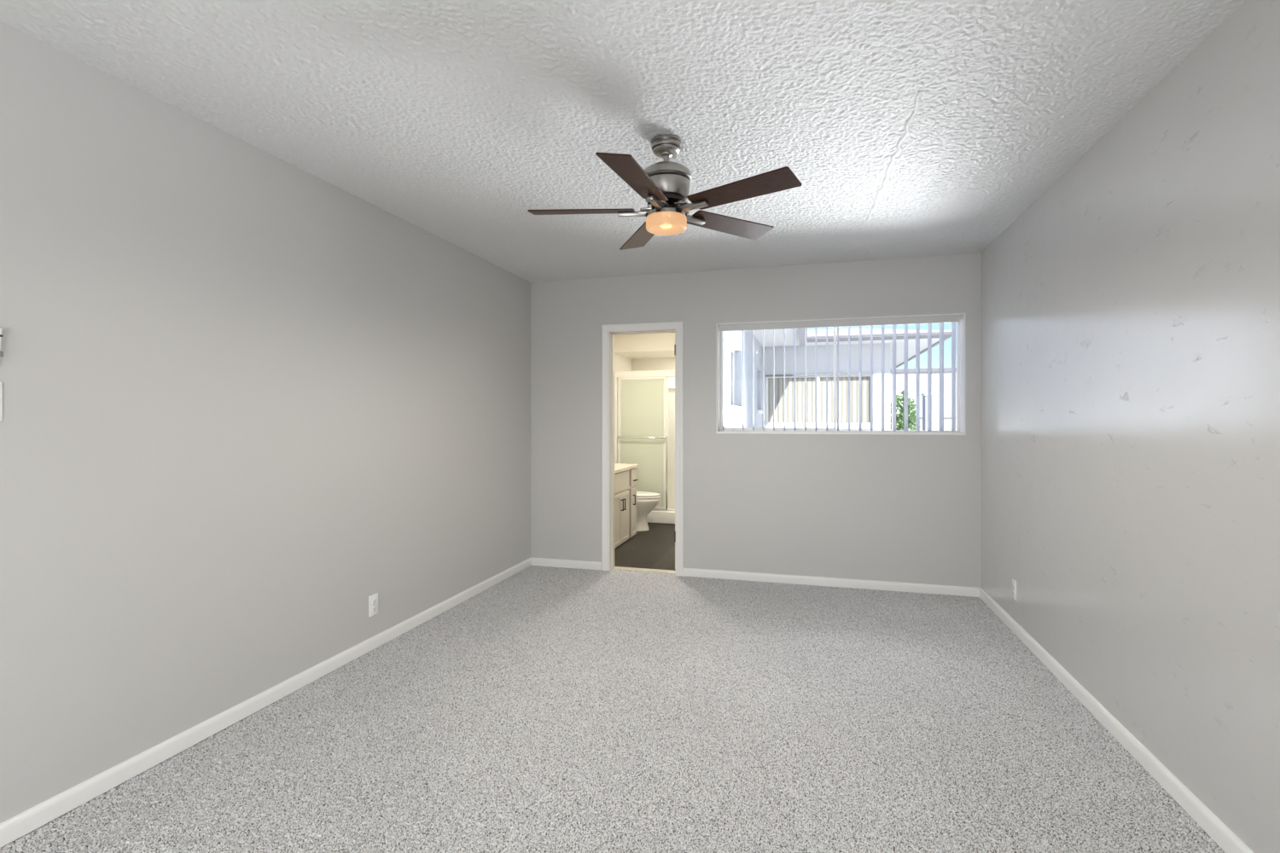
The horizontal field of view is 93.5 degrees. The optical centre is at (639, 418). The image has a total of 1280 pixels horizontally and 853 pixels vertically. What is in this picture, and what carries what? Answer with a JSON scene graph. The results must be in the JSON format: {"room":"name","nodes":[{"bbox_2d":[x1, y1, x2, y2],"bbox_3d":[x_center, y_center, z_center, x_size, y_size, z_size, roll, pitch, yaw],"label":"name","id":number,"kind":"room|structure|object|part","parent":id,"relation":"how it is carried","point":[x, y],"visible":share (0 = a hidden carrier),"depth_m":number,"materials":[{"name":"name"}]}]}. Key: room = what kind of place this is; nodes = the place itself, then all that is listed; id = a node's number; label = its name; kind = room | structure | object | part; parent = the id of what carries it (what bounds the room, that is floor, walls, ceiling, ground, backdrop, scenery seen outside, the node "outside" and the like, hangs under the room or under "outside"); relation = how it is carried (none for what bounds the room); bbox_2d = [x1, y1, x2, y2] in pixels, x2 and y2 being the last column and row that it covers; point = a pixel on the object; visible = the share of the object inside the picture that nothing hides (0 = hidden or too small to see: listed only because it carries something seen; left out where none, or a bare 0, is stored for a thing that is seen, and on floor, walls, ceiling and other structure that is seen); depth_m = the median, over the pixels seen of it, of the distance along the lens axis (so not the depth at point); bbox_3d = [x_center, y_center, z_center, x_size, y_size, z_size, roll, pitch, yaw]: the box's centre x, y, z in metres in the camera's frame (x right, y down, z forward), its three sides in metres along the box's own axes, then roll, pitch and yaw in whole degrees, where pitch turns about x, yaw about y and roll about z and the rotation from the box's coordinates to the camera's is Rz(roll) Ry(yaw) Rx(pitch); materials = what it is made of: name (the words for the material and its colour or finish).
{"room":"empty bedroom","nodes":[
{"label":"empty bedroom","id":0,"kind":"room"},
{"bbox_2d":[0,21,631,823],"bbox_3d":[-1.504,0.050,3.392,0.120,2.460,10.170,0,0,16],"label":"wall","id":1,"kind":"structure","parent":0,"point":[249,401],"depth_m":2.38,"materials":[{"name":"grey paint"}]},
{"bbox_2d":[0,382,2,421],"bbox_3d":[-1.891,-0.051,1.744,0.018,0.117,0.070,0,0,16],"label":"light switch","id":2,"kind":"object","parent":1,"relation":"attached to","point":[1,383],"visible":1,"depth_m":1.77,"materials":[{"name":"white plastic"}]},
{"bbox_2d":[0,327,3,356],"bbox_3d":[-1.888,-0.211,1.735,0.028,0.114,0.072,0,0,16],"label":"thermostat","id":3,"kind":"object","parent":1,"relation":"attached to","point":[1,335],"visible":1,"depth_m":1.76,"materials":[{"name":"white plastic"}]},
{"bbox_2d":[0,557,532,848],"bbox_3d":[-1.851,1.228,1.890,0.016,0.064,6.850,0,0,16],"label":"baseboard","id":4,"kind":"structure","parent":1,"relation":"attached to","point":[33,818],"depth_m":2.37,"materials":[{"name":"white wood"}]},
{"bbox_2d":[368,593,378,617],"bbox_3d":[-1.462,1.022,3.302,0.010,0.115,0.070,0,0,16],"label":"wall outlet","id":5,"kind":"object","parent":1,"relation":"attached to","point":[373,600],"visible":1,"depth_m":3.29,"materials":[{"name":"white plastic"}]},
{"bbox_2d":[372,605,376,611],"bbox_3d":[-1.459,1.042,3.301,0.004,0.034,0.034,0,0,16],"label":"receptacle","id":6,"kind":"object","parent":5,"relation":"attached to","point":[374,608],"depth_m":3.30,"materials":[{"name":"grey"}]},
{"bbox_2d":[372,598,376,605],"bbox_3d":[-1.459,1.002,3.301,0.004,0.034,0.034,0,0,16],"label":"receptacle","id":7,"kind":"object","parent":5,"relation":"attached to","point":[374,600],"depth_m":3.30,"materials":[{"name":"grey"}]},
{"bbox_2d":[0,565,1225,852],"bbox_3d":[-0.172,1.264,1.455,3.493,0.011,6.912,0,0,16],"label":"floor","id":8,"kind":"structure","parent":0,"point":[549,709],"depth_m":2.30,"materials":[{"name":"grey carpet"}]},
{"bbox_2d":[0,0,1244,282],"bbox_3d":[-0.181,-1.237,1.425,3.724,0.126,7.090,0,0,16],"label":"ceiling","id":9,"kind":"structure","parent":0,"point":[456,120],"depth_m":2.22,"materials":[{"name":"white paint"}]},
{"bbox_2d":[527,133,802,250],"bbox_3d":[0.094,-0.990,2.523,1.133,0.380,1.108,0,0,16],"label":"ceiling fan","id":10,"kind":"object","parent":9,"relation":"hanging from","point":[665,185],"visible":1,"depth_m":2.47,"materials":[{"name":"brown wood"}]},
{"bbox_3d":[-0.245,-0.883,2.562,0.444,0.006,0.132,0,12,3],"label":"blade","id":11,"kind":"part","parent":10,"relation":"part of","materials":[{"name":"brown wood"}]},
{"bbox_3d":[-0.013,-0.883,2.213,0.132,0.006,0.444,13,4,20],"label":"blade","id":12,"kind":"part","parent":10,"relation":"part of","materials":[{"name":"brown wood"}]},
{"bbox_3d":[0.016,-0.883,2.891,0.132,0.006,0.444,-12,3,-15],"label":"blade","id":13,"kind":"part","parent":10,"relation":"part of","materials":[{"name":"brown wood"}]},
{"bbox_3d":[0.111,-0.826,2.547,0.173,0.050,0.173,0,0,16],"label":"lamp shade","id":14,"kind":"part","parent":10,"relation":"part of","materials":[{"name":"beige"}]},
{"bbox_3d":[0.409,-0.883,2.744,0.444,0.006,0.132,0,-12,-33],"label":"blade","id":15,"kind":"part","parent":10,"relation":"part of","materials":[{"name":"brown wood"}]},
{"bbox_3d":[0.391,-0.883,2.325,0.444,0.006,0.132,0,-12,39],"label":"blade","id":16,"kind":"part","parent":10,"relation":"part of","materials":[{"name":"brown wood"}]},
{"bbox_2d":[614,332,674,359],"bbox_3d":[0.454,-0.998,7.585,1.408,0.365,0.800,0,0,16],"label":"ceiling","id":17,"kind":"structure","parent":0,"point":[641,346],"depth_m":7.31,"materials":[{"name":"white paint"}]},
{"bbox_2d":[614,523,675,570],"bbox_3d":[0.157,1.310,6.609,1.598,0.100,3.080,0,0,16],"label":"floor","id":18,"kind":"structure","parent":0,"point":[654,548],"depth_m":5.79,"materials":[{"name":"plastic"}]},
{"bbox_2d":[614,468,638,548],"bbox_3d":[-0.379,0.892,6.190,0.543,0.735,0.845,0,0,16],"label":"vanity cabinet","id":19,"kind":"object","parent":18,"relation":"on","point":[625,481],"visible":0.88,"depth_m":6.13,"materials":[{"name":"beige paint"}]},
{"bbox_3d":[-0.227,0.993,5.872,0.018,0.505,0.273,0,0,16],"label":"door","id":20,"kind":"part","parent":19,"relation":"part of","materials":[{"name":"beige paint"}]},
{"bbox_3d":[-0.190,0.625,6.003,0.018,0.180,0.545,0,0,16],"label":"drawer","id":21,"kind":"part","parent":19,"relation":"part of","materials":[{"name":"beige paint"}]},
{"bbox_3d":[-0.153,0.993,6.136,0.018,0.505,0.268,0,0,16],"label":"door","id":22,"kind":"part","parent":19,"relation":"part of","materials":[{"name":"beige paint"}]},
{"bbox_2d":[614,463,638,473],"bbox_3d":[-0.388,0.463,6.194,0.526,0.125,0.867,0,0,16],"label":"countertop","id":23,"kind":"structure","parent":19,"relation":"on","point":[618,468],"depth_m":6.21,"materials":[{"name":"beige stone"}]},
{"bbox_3d":[-0.071,0.625,6.432,0.018,0.180,0.208,0,0,16],"label":"drawer","id":24,"kind":"part","parent":19,"relation":"part of","materials":[{"name":"beige paint"}]},
{"bbox_3d":[-0.071,0.993,6.432,0.018,0.505,0.208,0,0,16],"label":"door","id":25,"kind":"part","parent":19,"relation":"part of","materials":[{"name":"beige paint"}]},
{"bbox_2d":[615,463,660,531],"bbox_3d":[-0.110,0.892,6.865,0.702,0.735,0.456,0,0,16],"label":"toilet","id":26,"kind":"object","parent":18,"relation":"on","point":[647,502],"visible":0.38,"depth_m":6.73,"materials":[{"name":"white ceramic"}]},
{"bbox_3d":[-0.028,1.075,6.843,0.522,0.370,0.369,0,0,16],"label":"bowl","id":27,"kind":"part","parent":26,"relation":"part of","materials":[{"name":"white ceramic"}]},
{"bbox_3d":[-0.024,0.878,6.841,0.524,0.016,0.377,0,0,16],"label":"seat","id":28,"kind":"part","parent":26,"relation":"part of","materials":[{"name":"white plastic"}]},
{"bbox_3d":[-0.026,0.853,6.842,0.518,0.024,0.371,0,0,16],"label":"lid","id":29,"kind":"part","parent":26,"relation":"part of","materials":[{"name":"white ceramic"}]},
{"bbox_2d":[614,370,674,523],"bbox_3d":[0.448,0.338,7.564,1.408,1.845,0.845,0,0,16],"label":"shower enclosure","id":30,"kind":"object","parent":18,"relation":"on","point":[644,401],"visible":0.52,"depth_m":7.31,"materials":[{"name":"white"}]},
{"bbox_3d":[0.025,0.292,7.317,0.560,1.535,0.006,0,0,16],"label":"glass panel","id":31,"kind":"part","parent":30,"relation":"part of","materials":[{"name":"white"}]},
{"bbox_3d":[0.025,0.290,7.317,0.600,1.591,0.022,0,0,16],"label":"panel frame","id":32,"kind":"part","parent":30,"relation":"part of","materials":[{"name":"white metal"}]},
{"bbox_3d":[0.047,0.290,7.348,0.600,1.591,0.022,0,0,16],"label":"panel frame","id":33,"kind":"part","parent":30,"relation":"part of","materials":[{"name":"white metal"}]},
{"bbox_2d":[631,357,674,378],"bbox_3d":[0.587,0.040,8.026,1.428,2.440,0.120,0,0,16],"label":"wall","id":34,"kind":"structure","parent":0,"point":[666,363],"depth_m":8.08,"materials":[{"name":"white paint"}]},
{"bbox_2d":[724,330,762,427],"bbox_3d":[1.294,0.035,7.679,0.120,2.650,5.750,0,0,16],"label":"wall","id":35,"kind":"structure","parent":0,"point":[747,334],"depth_m":7.57,"materials":[{"name":"grey paint"}]},
{"bbox_2d":[730,347,744,411],"bbox_3d":[1.026,-0.450,6.659,0.140,0.720,1.180,0,0,16],"label":"window","id":36,"kind":"structure","parent":35,"relation":"in","point":[736,408],"depth_m":7.11,"materials":[{"name":"grey"}]},
{"bbox_3d":[0.961,-0.475,6.677,0.005,0.670,1.100,0,0,16],"label":"pane","id":37,"kind":"part","parent":36,"relation":"part of","materials":[{"name":"grey"}]},
{"bbox_3d":[0.978,-0.475,6.672,0.030,0.670,1.100,0,0,16],"label":"frame","id":38,"kind":"part","parent":36,"relation":"part of","materials":[{"name":"white metal"}]},
{"bbox_3d":[1.043,-0.115,6.654,0.105,0.050,1.180,0,0,16],"label":"sill","id":39,"kind":"part","parent":36,"relation":"part of","materials":[{"name":"white"}]},
{"bbox_2d":[530,252,981,593],"bbox_3d":[0.753,0.050,4.783,3.484,2.460,0.120,0,0,16],"label":"wall","id":40,"kind":"structure","parent":0,"point":[901,509],"depth_m":4.65,"materials":[{"name":"grey paint"}]},
{"bbox_2d":[531,558,601,570],"bbox_3d":[-0.624,1.228,5.095,0.633,0.064,0.016,0,0,16],"label":"baseboard","id":41,"kind":"structure","parent":40,"relation":"attached to","point":[535,561],"depth_m":5.09,"materials":[{"name":"white wood"}]},
{"bbox_2d":[601,320,683,576],"bbox_3d":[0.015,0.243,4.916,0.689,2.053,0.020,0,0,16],"label":"trim","id":42,"kind":"structure","parent":40,"relation":"attached to","point":[678,326],"depth_m":4.96,"materials":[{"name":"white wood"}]},
{"bbox_2d":[674,332,675,569],"bbox_3d":[0.382,0.268,5.257,0.038,1.961,0.605,0,0,16],"label":"door","id":43,"kind":"structure","parent":40,"relation":"in","point":[675,333],"depth_m":4.99,"materials":[{"name":"white wood"}]},
{"bbox_2d":[682,567,979,597],"bbox_3d":[1.372,1.228,4.540,2.128,0.064,0.016,0,0,16],"label":"baseboard","id":44,"kind":"structure","parent":40,"relation":"attached to","point":[770,578],"depth_m":4.51,"materials":[{"name":"white wood"}]},
{"bbox_2d":[719,316,960,432],"bbox_3d":[1.494,-0.320,4.637,1.764,0.856,0.045,0,0,16],"label":"window","id":45,"kind":"structure","parent":40,"relation":"in","point":[958,324],"depth_m":4.63,"materials":[{"name":"white metal"}]},
{"bbox_3d":[1.089,-0.320,4.756,0.880,0.816,0.016,0,0,16],"label":"sash","id":46,"kind":"part","parent":45,"relation":"part of","materials":[{"name":"clear glass"}]},
{"bbox_2d":[719,314,959,431],"bbox_3d":[1.466,-0.326,4.571,1.722,0.836,0.086,0,0,16],"label":"vertical blind","id":47,"kind":"object","parent":45,"relation":"attached to","point":[953,319],"visible":1,"depth_m":4.48,"materials":[{"name":"white plastic"}]},
{"bbox_2d":[716,313,965,435],"bbox_3d":[1.474,-0.319,4.566,1.776,0.870,0.102,0,0,16],"label":"trim","id":48,"kind":"structure","parent":40,"relation":"attached to","point":[962,315],"depth_m":4.43,"materials":[{"name":"white wood"}]},
{"bbox_2d":[981,0,1279,852],"bbox_3d":[1.555,0.050,0.943,0.120,2.460,7.090,0,0,16],"label":"wall","id":49,"kind":"structure","parent":0,"point":[1131,312],"depth_m":2.10,"materials":[{"name":"grey paint"}]},
{"bbox_2d":[1012,578,1017,600],"bbox_3d":[2.217,1.012,3.567,0.010,0.115,0.070,0,0,16],"label":"wall outlet","id":50,"kind":"object","parent":49,"relation":"attached to","point":[1014,582],"visible":1,"depth_m":3.55,"materials":[{"name":"white plastic"}]},
{"bbox_2d":[978,587,1253,852],"bbox_3d":[1.490,1.228,0.961,0.016,0.064,6.850,0,0,16],"label":"baseboard","id":51,"kind":"structure","parent":49,"relation":"attached to","point":[1224,837],"depth_m":2.22,"materials":[{"name":"white wood"}]},
{"bbox_3d":[-0.181,1.345,1.426,3.724,0.130,7.090,0,0,16],"label":"subfloor","id":52,"kind":"structure","parent":0,"visible":0},
{"bbox_2d":[612,566,675,573],"bbox_3d":[0.044,1.268,5.009,0.567,0.023,0.085,0,0,16],"label":"threshold","id":53,"kind":"object","parent":52,"relation":"on","point":[620,568],"visible":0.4,"depth_m":4.99,"materials":[{"name":"beige"}]},
{"bbox_3d":[-0.067,-1.360,1.627,5.400,0.080,18.100,0,0,16],"label":"roof","id":54,"kind":"structure","parent":0,"visible":0},
{"bbox_2d":[751,328,799,347],"bbox_3d":[1.718,-1.260,7.784,0.640,0.040,5.180,0,0,16],"label":"soffit","id":55,"kind":"structure","parent":54,"relation":"attached to","point":[768,334],"depth_m":9.15,"materials":[{"name":"white paint"}]},
{"bbox_2d":[797,328,807,346],"bbox_3d":[2.003,-1.235,7.420,0.115,0.150,4.530,0,0,16],"label":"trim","id":56,"kind":"structure","parent":54,"relation":"attached to","point":[801,331],"depth_m":8.56,"materials":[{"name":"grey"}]},
{"label":"outside","id":57,"kind":"structure","parent":0,"visible":0},
{"bbox_3d":[13.868,1.490,20.017,44.000,0.140,74.000,0,0,16],"label":"ground","id":58,"kind":"structure","parent":57,"visible":0},
{"bbox_2d":[762,328,951,430],"bbox_3d":[4.341,-0.130,13.226,2.980,3.100,7.990,0,0,16],"label":"neighboring building","id":59,"kind":"structure","parent":58,"relation":"on","point":[843,333],"depth_m":10.14,"materials":[{"name":"white painted stucco"}]},
{"bbox_2d":[768,376,870,423],"bbox_3d":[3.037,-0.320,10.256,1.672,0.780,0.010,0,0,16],"label":"garage door","id":60,"kind":"structure","parent":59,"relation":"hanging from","point":[843,381],"depth_m":10.25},
{"bbox_3d":[3.009,0.130,10.155,1.832,0.060,0.080,0,0,16],"label":"window sill","id":61,"kind":"part","parent":59,"relation":"part of","materials":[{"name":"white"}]},
{"bbox_2d":[890,389,921,430],"bbox_3d":[7.125,0.306,16.304,0.870,2.231,0.884,0,0,16],"label":"shrub","id":62,"kind":"object","parent":58,"relation":"on","point":[900,415],"visible":0.32,"depth_m":16.17,"materials":[{"name":"green plant"}]},
{"bbox_2d":[890,417,956,430],"bbox_3d":[12.311,0.685,17.440,9.620,1.470,0.260,0,0,16],"label":"wall","id":63,"kind":"structure","parent":58,"relation":"on","point":[947,421],"depth_m":18.18,"materials":[{"name":"grey"}]},
{"bbox_2d":[890,367,956,417],"bbox_3d":[17.002,-0.440,28.487,14.700,3.720,4.200,0,0,16],"label":"building","id":64,"kind":"structure","parent":58,"relation":"on","point":[947,371],"depth_m":27.51,"materials":[{"name":"grey paint"}]}
]}

